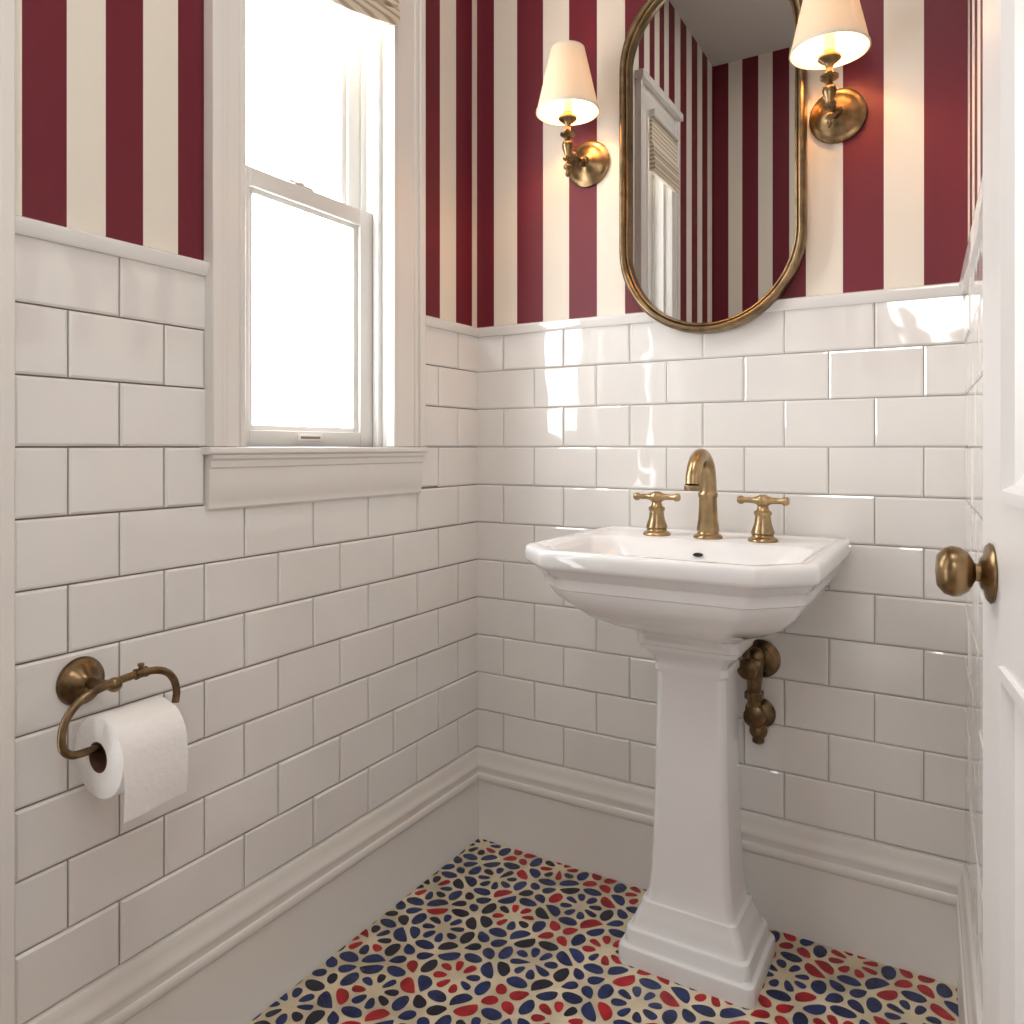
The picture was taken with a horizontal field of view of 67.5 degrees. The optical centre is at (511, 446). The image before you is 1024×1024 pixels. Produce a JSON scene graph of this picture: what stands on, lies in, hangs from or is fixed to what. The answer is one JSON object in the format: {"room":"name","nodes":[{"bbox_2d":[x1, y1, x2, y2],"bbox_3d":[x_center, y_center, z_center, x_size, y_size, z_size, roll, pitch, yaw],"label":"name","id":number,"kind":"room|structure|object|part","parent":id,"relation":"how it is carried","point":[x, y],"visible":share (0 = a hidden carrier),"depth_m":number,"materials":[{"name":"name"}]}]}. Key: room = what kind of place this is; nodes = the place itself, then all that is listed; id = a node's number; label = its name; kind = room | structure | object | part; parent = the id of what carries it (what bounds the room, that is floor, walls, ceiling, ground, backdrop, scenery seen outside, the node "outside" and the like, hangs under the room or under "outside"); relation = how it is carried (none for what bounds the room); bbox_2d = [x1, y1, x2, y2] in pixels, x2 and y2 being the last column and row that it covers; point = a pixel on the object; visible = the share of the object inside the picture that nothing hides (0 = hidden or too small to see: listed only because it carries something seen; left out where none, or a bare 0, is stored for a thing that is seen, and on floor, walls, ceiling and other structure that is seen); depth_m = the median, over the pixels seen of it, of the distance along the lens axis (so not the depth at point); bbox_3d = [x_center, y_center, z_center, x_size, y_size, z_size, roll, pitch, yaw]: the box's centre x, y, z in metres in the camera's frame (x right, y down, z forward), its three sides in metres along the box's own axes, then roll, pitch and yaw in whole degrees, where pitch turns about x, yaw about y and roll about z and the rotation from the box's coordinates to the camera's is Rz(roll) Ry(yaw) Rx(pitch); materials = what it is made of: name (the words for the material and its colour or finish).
{"room":"powder room bathroom","nodes":[
{"label":"powder room bathroom","id":0,"kind":"room"},
{"bbox_2d":[15,0,477,1023],"bbox_3d":[-0.721,-0.495,1.115,0.128,3.070,2.510,0,0,31],"label":"wall","id":1,"kind":"structure","parent":0,"point":[323,655],"depth_m":1.26,"materials":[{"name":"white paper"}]},
{"bbox_2d":[0,0,14,1023],"bbox_3d":[-0.850,-0.228,0.866,0.159,2.534,0.496,0,0,31],"label":"door frame","id":2,"kind":"structure","parent":1,"relation":"in","point":[7,7],"depth_m":1.03,"materials":[{"name":"white paint"}]},
{"bbox_2d":[56,656,179,759],"bbox_3d":[-0.593,0.368,1.123,0.096,0.117,0.186,0,0,31],"label":"toilet paper holder","id":3,"kind":"object","parent":1,"relation":"attached to","point":[80,681],"visible":0.95,"depth_m":1.11,"materials":[{"name":"brown metal"}]},
{"bbox_3d":[-0.588,0.341,1.105,0.071,0.025,0.021,0,0,31],"label":"post","id":4,"kind":"part","parent":3,"relation":"part of","materials":[{"name":"brown metal"}]},
{"bbox_2d":[75,696,187,822],"bbox_3d":[-0.552,0.444,1.114,0.120,0.135,0.101,0,0,31],"label":"toilet paper roll","id":5,"kind":"object","parent":3,"relation":"hanging from","point":[144,755],"visible":0.99,"depth_m":1.08,"materials":[{"name":"white paper"}]},
{"bbox_2d":[15,214,478,336],"bbox_3d":[-0.667,-0.307,1.080,0.016,0.026,2.264,0,0,31],"label":"trim","id":6,"kind":"structure","parent":1,"relation":"attached to","point":[24,226],"depth_m":1.18,"materials":[{"name":"tile"}]},
{"bbox_2d":[24,746,478,1023],"bbox_3d":[-0.664,0.923,1.081,0.021,0.234,2.270,0,0,31],"label":"baseboard","id":7,"kind":"structure","parent":1,"relation":"attached to","point":[237,958],"depth_m":1.47,"materials":[{"name":"white paint"}]},
{"bbox_2d":[199,0,427,510],"bbox_3d":[-0.414,-0.693,1.600,0.159,1.605,0.619,0,0,31],"label":"window","id":8,"kind":"structure","parent":1,"relation":"in","point":[315,110],"depth_m":1.61,"materials":[{"name":"white paint"}]},
{"bbox_3d":[-0.463,-0.930,1.607,0.004,0.805,0.290,0,0,31],"label":"pane","id":9,"kind":"part","parent":8,"relation":"part of","materials":[{"name":"white"}]},
{"bbox_3d":[-0.432,-0.264,1.589,0.004,0.452,0.288,0,0,31],"label":"pane","id":10,"kind":"part","parent":8,"relation":"part of","materials":[{"name":"white"}]},
{"bbox_3d":[-0.430,-0.266,1.588,0.030,0.532,0.410,0,0,31],"label":"sash","id":11,"kind":"part","parent":8,"relation":"part of","materials":[{"name":"white paint"}]},
{"bbox_3d":[-0.388,0.006,1.583,0.075,0.013,0.613,0,0,31],"label":"sill","id":12,"kind":"part","parent":8,"relation":"part of","materials":[{"name":"white paint"}]},
{"bbox_3d":[-0.461,-0.932,1.606,0.030,0.884,0.410,0,0,31],"label":"sash","id":13,"kind":"part","parent":8,"relation":"part of","materials":[{"name":"white paint"}]},
{"bbox_2d":[323,0,399,25],"bbox_3d":[-0.363,-1.128,1.545,0.030,0.484,0.395,0,0,31],"label":"roman shade","id":14,"kind":"object","parent":8,"relation":"attached to","point":[386,12],"visible":1,"depth_m":1.64,"materials":[{"name":"beige fabric"}]},
{"bbox_2d":[248,838,958,1023],"bbox_3d":[0.101,1.070,0.628,2.040,0.060,2.510,0,0,31],"label":"floor","id":15,"kind":"structure","parent":0,"point":[499,934],"depth_m":1.51,"materials":[{"name":"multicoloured tile"}]},
{"bbox_2d":[525,448,850,1008],"bbox_3d":[0.343,0.521,1.506,0.542,1.037,0.489,0,0,31],"label":"pedestal sink","id":16,"kind":"object","parent":15,"relation":"on","point":[698,599],"visible":1,"depth_m":1.50,"materials":[{"name":"white ceramic"}]},
{"bbox_2d":[633,491,680,535],"bbox_3d":[0.319,0.146,1.690,0.106,0.096,0.061,0,0,31],"label":"handle","id":17,"kind":"object","parent":16,"relation":"on","point":[656,525],"depth_m":1.68,"materials":[{"name":"gold metal"}]},
{"bbox_2d":[525,526,850,649],"bbox_3d":[0.343,0.287,1.506,0.542,0.196,0.489,0,0,31],"label":"basin","id":18,"kind":"object","parent":16,"relation":"in","point":[679,589],"depth_m":1.36,"materials":[{"name":"white ceramic"}]},
{"bbox_2d":[684,448,722,539],"bbox_3d":[0.394,0.098,1.592,0.062,0.191,0.155,0,0,31],"label":"faucet","id":19,"kind":"object","parent":16,"relation":"on","point":[700,471],"depth_m":1.61,"materials":[{"name":"gold metal"}]},
{"bbox_2d":[737,494,789,542],"bbox_3d":[0.515,0.146,1.574,0.106,0.096,0.061,0,0,31],"label":"handle","id":20,"kind":"object","parent":16,"relation":"on","point":[762,531],"depth_m":1.56,"materials":[{"name":"gold metal"}]},
{"bbox_2d":[477,0,967,861],"bbox_3d":[0.466,-0.495,1.796,1.236,3.070,0.128,0,0,31],"label":"wall","id":21,"kind":"structure","parent":0,"point":[854,415],"depth_m":1.66,"materials":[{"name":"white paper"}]},
{"bbox_2d":[536,40,609,187],"bbox_3d":[0.141,-0.781,1.811,0.149,0.299,0.193,0,0,31],"label":"wall sconce","id":22,"kind":"object","parent":21,"relation":"attached to","point":[567,99],"visible":1,"depth_m":1.78,"materials":[{"name":"linen"},{"name":"antique brass"}]},
{"bbox_3d":[0.130,-0.707,1.793,0.043,0.150,0.043,0,0,31],"label":"stem","id":23,"kind":"part","parent":22,"relation":"part of","materials":[{"name":"gold metal"}]},
{"bbox_3d":[0.130,-0.857,1.793,0.147,0.149,0.147,0,0,31],"label":"lamp shade","id":24,"kind":"part","parent":22,"relation":"part of","materials":[{"name":"beige fabric"}]},
{"bbox_3d":[0.130,-0.927,1.793,0.081,0.005,0.081,0,0,31],"label":"shade trim","id":25,"kind":"part","parent":22,"relation":"part of","materials":[{"name":"beige fabric"}]},
{"bbox_3d":[0.130,-0.784,1.793,0.149,0.005,0.149,0,0,31],"label":"shade trim","id":26,"kind":"part","parent":22,"relation":"part of","materials":[{"name":"white fabric"}]},
{"bbox_3d":[0.155,-0.692,1.835,0.020,0.020,0.098,0,0,31],"label":"arm","id":27,"kind":"part","parent":22,"relation":"part of","materials":[{"name":"gold metal"}]},
{"bbox_2d":[619,0,806,333],"bbox_3d":[0.441,-0.675,1.722,0.420,0.840,0.039,0,0,31],"label":"wall mirror","id":28,"kind":"object","parent":21,"relation":"attached to","point":[713,102],"visible":0.98,"depth_m":1.72,"materials":[{"name":"gold metal"}]},
{"bbox_2d":[478,282,961,336],"bbox_3d":[0.395,-0.307,1.764,1.146,0.026,0.016,0,0,31],"label":"trim","id":29,"kind":"structure","parent":21,"relation":"attached to","point":[944,289],"depth_m":1.63,"materials":[{"name":"tile"}]},
{"bbox_2d":[477,746,964,985],"bbox_3d":[0.389,0.923,1.764,1.136,0.234,0.021,0,0,31],"label":"baseboard","id":30,"kind":"structure","parent":21,"relation":"attached to","point":[888,904],"depth_m":1.65,"materials":[{"name":"white paint"}]},
{"bbox_2d":[737,639,780,744],"bbox_3d":[0.519,0.528,1.630,0.082,0.214,0.112,0,0,31],"label":"supply valve","id":31,"kind":"object","parent":21,"relation":"attached to","point":[762,659],"visible":0.98,"depth_m":1.63,"materials":[{"name":"brown metal"}]},
{"bbox_3d":[0.495,0.462,1.604,0.044,0.044,0.042,0,0,31],"label":"valve handle","id":32,"kind":"part","parent":31,"relation":"part of","materials":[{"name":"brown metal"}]},
{"bbox_2d":[789,0,870,143],"bbox_3d":[0.633,-0.774,1.520,0.149,0.299,0.193,0,0,31],"label":"wall sconce","id":33,"kind":"object","parent":21,"relation":"attached to","point":[829,34],"visible":1,"depth_m":1.52,"materials":[{"name":"linen"},{"name":"antique brass"}]},
{"bbox_3d":[0.622,-0.700,1.501,0.043,0.150,0.043,0,0,31],"label":"stem","id":34,"kind":"part","parent":33,"relation":"part of","materials":[{"name":"gold metal"}]},
{"bbox_3d":[0.622,-0.777,1.501,0.149,0.005,0.149,0,0,31],"label":"shade trim","id":35,"kind":"part","parent":33,"relation":"part of","materials":[{"name":"white fabric"}]},
{"bbox_3d":[0.622,-0.850,1.501,0.147,0.149,0.147,0,0,31],"label":"lamp shade","id":36,"kind":"part","parent":33,"relation":"part of","materials":[{"name":"beige fabric"}]},
{"bbox_3d":[0.647,-0.685,1.544,0.020,0.020,0.098,0,0,31],"label":"arm","id":37,"kind":"part","parent":33,"relation":"part of","materials":[{"name":"gold metal"}]},
{"bbox_2d":[964,0,982,1023],"bbox_3d":[0.762,-0.495,1.140,0.128,3.070,0.720,0,0,28],"label":"wall","id":38,"kind":"structure","parent":0,"point":[973,317],"depth_m":1.21,"materials":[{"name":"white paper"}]},
{"bbox_2d":[956,864,979,1023],"bbox_3d":[0.703,0.923,1.172,0.021,0.234,0.720,0,0,28],"label":"baseboard","id":39,"kind":"structure","parent":38,"relation":"attached to","point":[967,991],"depth_m":1.28,"materials":[{"name":"white paint"}]},
{"bbox_2d":[959,174,982,294],"bbox_3d":[0.706,-0.307,1.171,0.016,0.026,0.720,0,0,28],"label":"trim","id":40,"kind":"structure","parent":38,"relation":"attached to","point":[976,230],"depth_m":1.12,"materials":[{"name":"tile"}]},
{"bbox_2d":[935,0,1023,1023],"bbox_3d":[0.364,-0.016,0.510,0.085,2.088,0.650,0,0,23],"label":"door","id":41,"kind":"structure","parent":38,"relation":"in","point":[999,571],"depth_m":0.70,"materials":[{"name":"white paint"}]},
{"bbox_3d":[0.449,0.125,0.769,0.042,0.051,0.050,0,0,31],"label":"knob","id":42,"kind":"part","parent":41,"relation":"part of","materials":[{"name":"gold metal"}]}
]}

